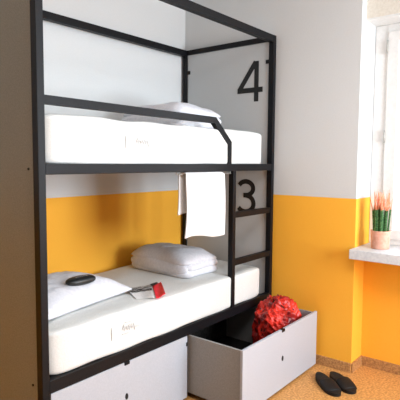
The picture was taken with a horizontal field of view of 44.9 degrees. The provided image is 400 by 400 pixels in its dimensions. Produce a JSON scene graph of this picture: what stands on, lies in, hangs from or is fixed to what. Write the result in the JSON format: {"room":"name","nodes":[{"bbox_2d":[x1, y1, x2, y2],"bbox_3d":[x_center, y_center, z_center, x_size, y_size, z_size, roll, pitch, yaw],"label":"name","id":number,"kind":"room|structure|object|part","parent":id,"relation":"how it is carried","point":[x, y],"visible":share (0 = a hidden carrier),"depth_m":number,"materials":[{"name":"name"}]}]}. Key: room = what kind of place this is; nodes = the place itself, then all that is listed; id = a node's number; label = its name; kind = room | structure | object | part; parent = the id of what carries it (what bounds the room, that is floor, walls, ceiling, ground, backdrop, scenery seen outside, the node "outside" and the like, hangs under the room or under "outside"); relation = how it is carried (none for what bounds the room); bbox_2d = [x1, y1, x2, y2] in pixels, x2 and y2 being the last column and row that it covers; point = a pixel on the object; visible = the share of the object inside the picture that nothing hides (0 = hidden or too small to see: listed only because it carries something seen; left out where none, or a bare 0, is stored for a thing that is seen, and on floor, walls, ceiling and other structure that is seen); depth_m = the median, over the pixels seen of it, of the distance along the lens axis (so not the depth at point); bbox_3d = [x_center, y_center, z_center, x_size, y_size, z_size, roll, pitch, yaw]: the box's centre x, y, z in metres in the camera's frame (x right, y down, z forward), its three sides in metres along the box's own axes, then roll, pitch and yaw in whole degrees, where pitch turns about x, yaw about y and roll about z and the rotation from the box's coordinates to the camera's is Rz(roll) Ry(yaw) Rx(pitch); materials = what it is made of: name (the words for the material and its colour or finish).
{"room":"dormitory","nodes":[
{"label":"dormitory","id":0,"kind":"room"},
{"bbox_2d":[43,0,184,273],"bbox_3d":[-1.964,-0.171,2.189,0.116,3.000,6.900,4,6,38],"label":"wall","id":1,"kind":"structure","parent":0,"point":[95,222],"depth_m":3.67,"materials":[{"name":"paint"}]},
{"bbox_2d":[183,364,399,399],"bbox_3d":[-0.165,1.501,0.870,4.750,0.100,6.900,4,6,38],"label":"floor","id":2,"kind":"structure","parent":0,"point":[371,383],"depth_m":3.27,"materials":[{"name":"orange carpet"}]},
{"bbox_2d":[0,0,316,399],"bbox_3d":[-0.267,0.026,3.141,1.320,2.479,2.080,4,6,38],"label":"bunk bed","id":3,"kind":"object","parent":2,"relation":"on","point":[215,356],"visible":0.86,"depth_m":2.88,"materials":[{"name":"black metal"}]},
{"bbox_3d":[-1.067,0.086,2.473,0.820,2.416,0.014,4,6,38],"label":"panel","id":4,"kind":"part","parent":3,"relation":"part of","materials":[{"name":"brown laminate"}]},
{"bbox_3d":[-0.728,0.098,2.205,0.044,2.479,0.038,4,6,38],"label":"post","id":5,"kind":"part","parent":3,"relation":"part of","materials":[{"name":"black metal"}]},
{"bbox_3d":[-0.757,-1.218,3.442,0.042,0.051,2.003,4,6,38],"label":"rail","id":6,"kind":"part","parent":3,"relation":"part of","materials":[{"name":"black metal"}]},
{"bbox_3d":[-0.399,1.086,2.687,0.018,0.401,0.995,4,6,38],"label":"drawer","id":7,"kind":"part","parent":3,"relation":"part of","materials":[{"name":"grey paint"}]},
{"bbox_3d":[-0.254,-0.361,2.759,0.036,0.309,1.469,4,6,38],"label":"guard rail","id":8,"kind":"part","parent":3,"relation":"part of","materials":[{"name":"black metal"}]},
{"bbox_2d":[48,260,258,375],"bbox_3d":[-0.433,0.663,3.287,0.856,0.243,1.928,4,6,38],"label":"mattress","id":9,"kind":"object","parent":3,"relation":"on","point":[104,328],"visible":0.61,"depth_m":2.81,"materials":[{"name":"white fabric"}]},
{"bbox_2d":[48,271,131,319],"bbox_3d":[-0.810,0.507,2.784,0.520,0.150,0.720,3,5,30],"label":"pillow","id":10,"kind":"object","parent":9,"relation":"on","point":[63,298],"visible":0.62,"depth_m":2.67,"materials":[{"name":"white fabric"}]},
{"bbox_2d":[65,274,95,285],"bbox_3d":[-0.671,0.451,2.726,0.085,0.049,0.185,5,6,43],"label":"glasses case","id":11,"kind":"object","parent":10,"relation":"on","point":[84,279],"visible":1,"depth_m":2.69,"materials":[{"name":"black plastic"}]},
{"bbox_2d":[128,282,164,298],"bbox_3d":[-0.340,0.559,3.004,0.228,0.018,0.358,0,5,-10],"label":"leaflet","id":12,"kind":"object","parent":9,"relation":"on","point":[140,292],"visible":0.94,"depth_m":2.97,"materials":[{"name":"white paper"}]},
{"bbox_2d":[130,243,217,277],"bbox_3d":[-0.199,0.426,3.617,0.619,0.186,0.409,4,6,38],"label":"duvet","id":13,"kind":"object","parent":9,"relation":"on","point":[170,259],"visible":1,"depth_m":3.46,"materials":[{"name":"white fabric"}]},
{"bbox_2d":[45,114,261,163],"bbox_3d":[-0.426,-0.356,3.205,0.857,0.258,1.930,4,6,38],"label":"mattress","id":14,"kind":"object","parent":3,"relation":"on","point":[69,139],"visible":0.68,"depth_m":2.63,"materials":[{"name":"white fabric"}]},
{"bbox_2d":[122,102,220,128],"bbox_3d":[-0.202,-0.602,3.522,0.612,0.194,0.554,4,6,38],"label":"duvet","id":15,"kind":"object","parent":14,"relation":"on","point":[181,107],"visible":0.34,"depth_m":3.30,"materials":[{"name":"white fabric"}]},
{"bbox_3d":[-0.088,-0.198,2.981,0.042,0.050,2.003,4,6,38],"label":"rail","id":16,"kind":"part","parent":3,"relation":"part of","materials":[{"name":"black metal"}]},
{"bbox_3d":[-0.095,0.822,3.062,0.042,0.063,2.003,4,6,38],"label":"rail","id":17,"kind":"part","parent":3,"relation":"part of","materials":[{"name":"black metal"}]},
{"bbox_3d":[-0.127,-0.067,4.333,0.044,2.479,0.038,4,6,38],"label":"post","id":18,"kind":"part","parent":3,"relation":"part of","materials":[{"name":"black metal"}]},
{"bbox_2d":[178,172,224,238],"bbox_3d":[0.018,0.035,3.121,0.082,0.431,0.414,4,6,38],"label":"towel","id":19,"kind":"object","parent":3,"relation":"hanging from","point":[201,195],"visible":1,"depth_m":3.06,"materials":[{"name":"white fabric"}]},
{"bbox_3d":[-0.075,1.001,3.716,0.020,0.377,0.933,4,6,38],"label":"panel","id":20,"kind":"part","parent":3,"relation":"part of","materials":[{"name":"black wood"}]},
{"bbox_3d":[-0.067,1.050,3.104,0.802,0.377,0.016,4,6,38],"label":"panel","id":21,"kind":"part","parent":3,"relation":"part of","materials":[{"name":"grey wood"}]},
{"bbox_3d":[-0.081,-1.170,2.904,0.042,0.051,2.003,4,6,38],"label":"rail","id":22,"kind":"part","parent":3,"relation":"part of","materials":[{"name":"black metal"}]},
{"bbox_3d":[0.219,-1.258,3.968,0.821,0.041,0.036,4,6,38],"label":"rail","id":23,"kind":"part","parent":3,"relation":"part of","materials":[{"name":"black metal"}]},
{"bbox_3d":[0.210,-0.032,4.065,0.820,2.416,0.014,4,6,38],"label":"panel","id":24,"kind":"part","parent":3,"relation":"part of","materials":[{"name":"grey laminate"}]},
{"bbox_3d":[0.236,1.204,3.481,0.782,0.015,0.933,4,6,38],"label":"drawer","id":25,"kind":"part","parent":3,"relation":"part of","materials":[{"name":"black wood"}]},
{"bbox_3d":[0.526,0.995,3.843,0.802,0.377,0.016,4,6,38],"label":"panel","id":26,"kind":"part","parent":3,"relation":"part of","materials":[{"name":"white wood"}]},
{"bbox_3d":[0.548,-0.020,3.795,0.044,2.479,0.038,4,6,38],"label":"post","id":27,"kind":"part","parent":3,"relation":"part of","materials":[{"name":"black metal"}]},
{"bbox_2d":[252,294,301,343],"bbox_3d":[0.566,0.958,3.552,0.358,0.526,0.408,4,6,35],"label":"backpack","id":28,"kind":"object","parent":3,"relation":"on","point":[274,313],"visible":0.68,"depth_m":3.44,"materials":[{"name":"red fabric"}]},
{"bbox_3d":[0.550,1.050,3.218,0.018,0.401,0.989,4,6,38],"label":"drawer","id":29,"kind":"part","parent":3,"relation":"part of","materials":[{"name":"grey paint"}]},
{"bbox_2d":[315,372,341,396],"bbox_3d":[0.863,1.237,3.291,0.116,0.055,0.319,0,5,-9],"label":"slipper","id":30,"kind":"object","parent":2,"relation":"on","point":[328,385],"visible":1,"depth_m":3.23,"materials":[{"name":"black rubber"}]},
{"bbox_2d":[329,371,356,394],"bbox_3d":[0.981,1.236,3.316,0.116,0.055,0.298,0,5,-8],"label":"slipper","id":31,"kind":"object","parent":2,"relation":"on","point":[346,384],"visible":0.98,"depth_m":3.25,"materials":[{"name":"black rubber"}]},
{"bbox_2d":[185,0,399,372],"bbox_3d":[1.859,-0.222,3.164,4.634,3.000,0.600,4,6,38],"label":"wall","id":32,"kind":"structure","parent":0,"point":[326,49],"depth_m":3.56,"materials":[{"name":"paint"}]},
{"bbox_2d":[316,354,399,374],"bbox_3d":[1.073,1.205,3.630,2.984,0.070,0.208,4,6,38],"label":"baseboard","id":33,"kind":"structure","parent":32,"relation":"attached to","point":[321,360],"depth_m":3.55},
{"bbox_2d":[349,242,399,265],"bbox_3d":[1.703,0.402,3.073,1.396,0.066,0.408,4,6,38],"label":"windowsill","id":34,"kind":"structure","parent":32,"relation":"attached to","point":[364,252],"depth_m":3.28,"materials":[{"name":"stone"}]},
{"bbox_2d":[370,189,392,249],"bbox_3d":[1.265,0.132,3.384,0.138,0.416,0.136,4,6,38],"label":"potted plant","id":35,"kind":"object","parent":34,"relation":"on","point":[380,233],"visible":1,"depth_m":3.35,"materials":[{"name":"green plant"}]},
{"bbox_3d":[1.219,0.149,3.390,0.030,0.153,0.020,1,5,7],"label":"stem","id":36,"kind":"part","parent":35,"relation":"part of","materials":[{"name":"green plant"}]},
{"bbox_3d":[1.231,0.147,3.369,0.034,0.160,0.037,4,6,38],"label":"stem","id":37,"kind":"part","parent":35,"relation":"part of","materials":[{"name":"green plant"}]},
{"bbox_3d":[1.265,0.276,3.395,0.136,0.127,0.136,4,6,38],"label":"pot","id":38,"kind":"part","parent":35,"relation":"part of","materials":[{"name":"pink ceramic"}]},
{"bbox_3d":[1.254,0.149,3.345,0.028,0.160,0.033,4,6,38],"label":"stem","id":39,"kind":"part","parent":35,"relation":"part of","materials":[{"name":"green plant"}]},
{"bbox_3d":[1.287,0.151,3.350,0.025,0.155,0.019,4,6,38],"label":"stem","id":40,"kind":"part","parent":35,"relation":"part of","materials":[{"name":"green plant"}]},
{"bbox_3d":[1.317,0.146,3.369,0.025,0.163,0.013,2,5,16],"label":"stem","id":41,"kind":"part","parent":35,"relation":"part of","materials":[{"name":"green plant"}]},
{"bbox_2d":[366,13,399,26],"bbox_3d":[1.866,-1.232,3.135,1.397,0.012,0.519,4,6,38],"label":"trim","id":42,"kind":"structure","parent":32,"relation":"attached to","point":[393,18],"depth_m":3.36,"materials":[{"name":"white paint"}]},
{"bbox_2d":[366,0,399,18],"bbox_3d":[1.868,-1.480,3.115,1.397,0.485,0.520,4,6,38],"label":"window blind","id":43,"kind":"structure","parent":32,"relation":"attached to","point":[375,8],"depth_m":3.30,"materials":[{"name":"beige fabric"}]},
{"bbox_2d":[369,23,399,245],"bbox_3d":[1.834,-0.433,3.164,1.393,1.583,0.096,4,6,38],"label":"window","id":44,"kind":"structure","parent":32,"relation":"in","point":[386,110],"depth_m":3.51,"materials":[{"name":"white paint"}]},
{"bbox_3d":[1.840,-0.427,3.155,1.231,1.486,0.064,4,6,38],"label":"sash","id":45,"kind":"part","parent":44,"relation":"part of","materials":[{"name":"white paint"}]},
{"bbox_3d":[1.877,-0.432,3.147,1.303,1.583,0.070,4,6,38],"label":"frame","id":46,"kind":"part","parent":44,"relation":"part of","materials":[{"name":"white paint"}]}
]}

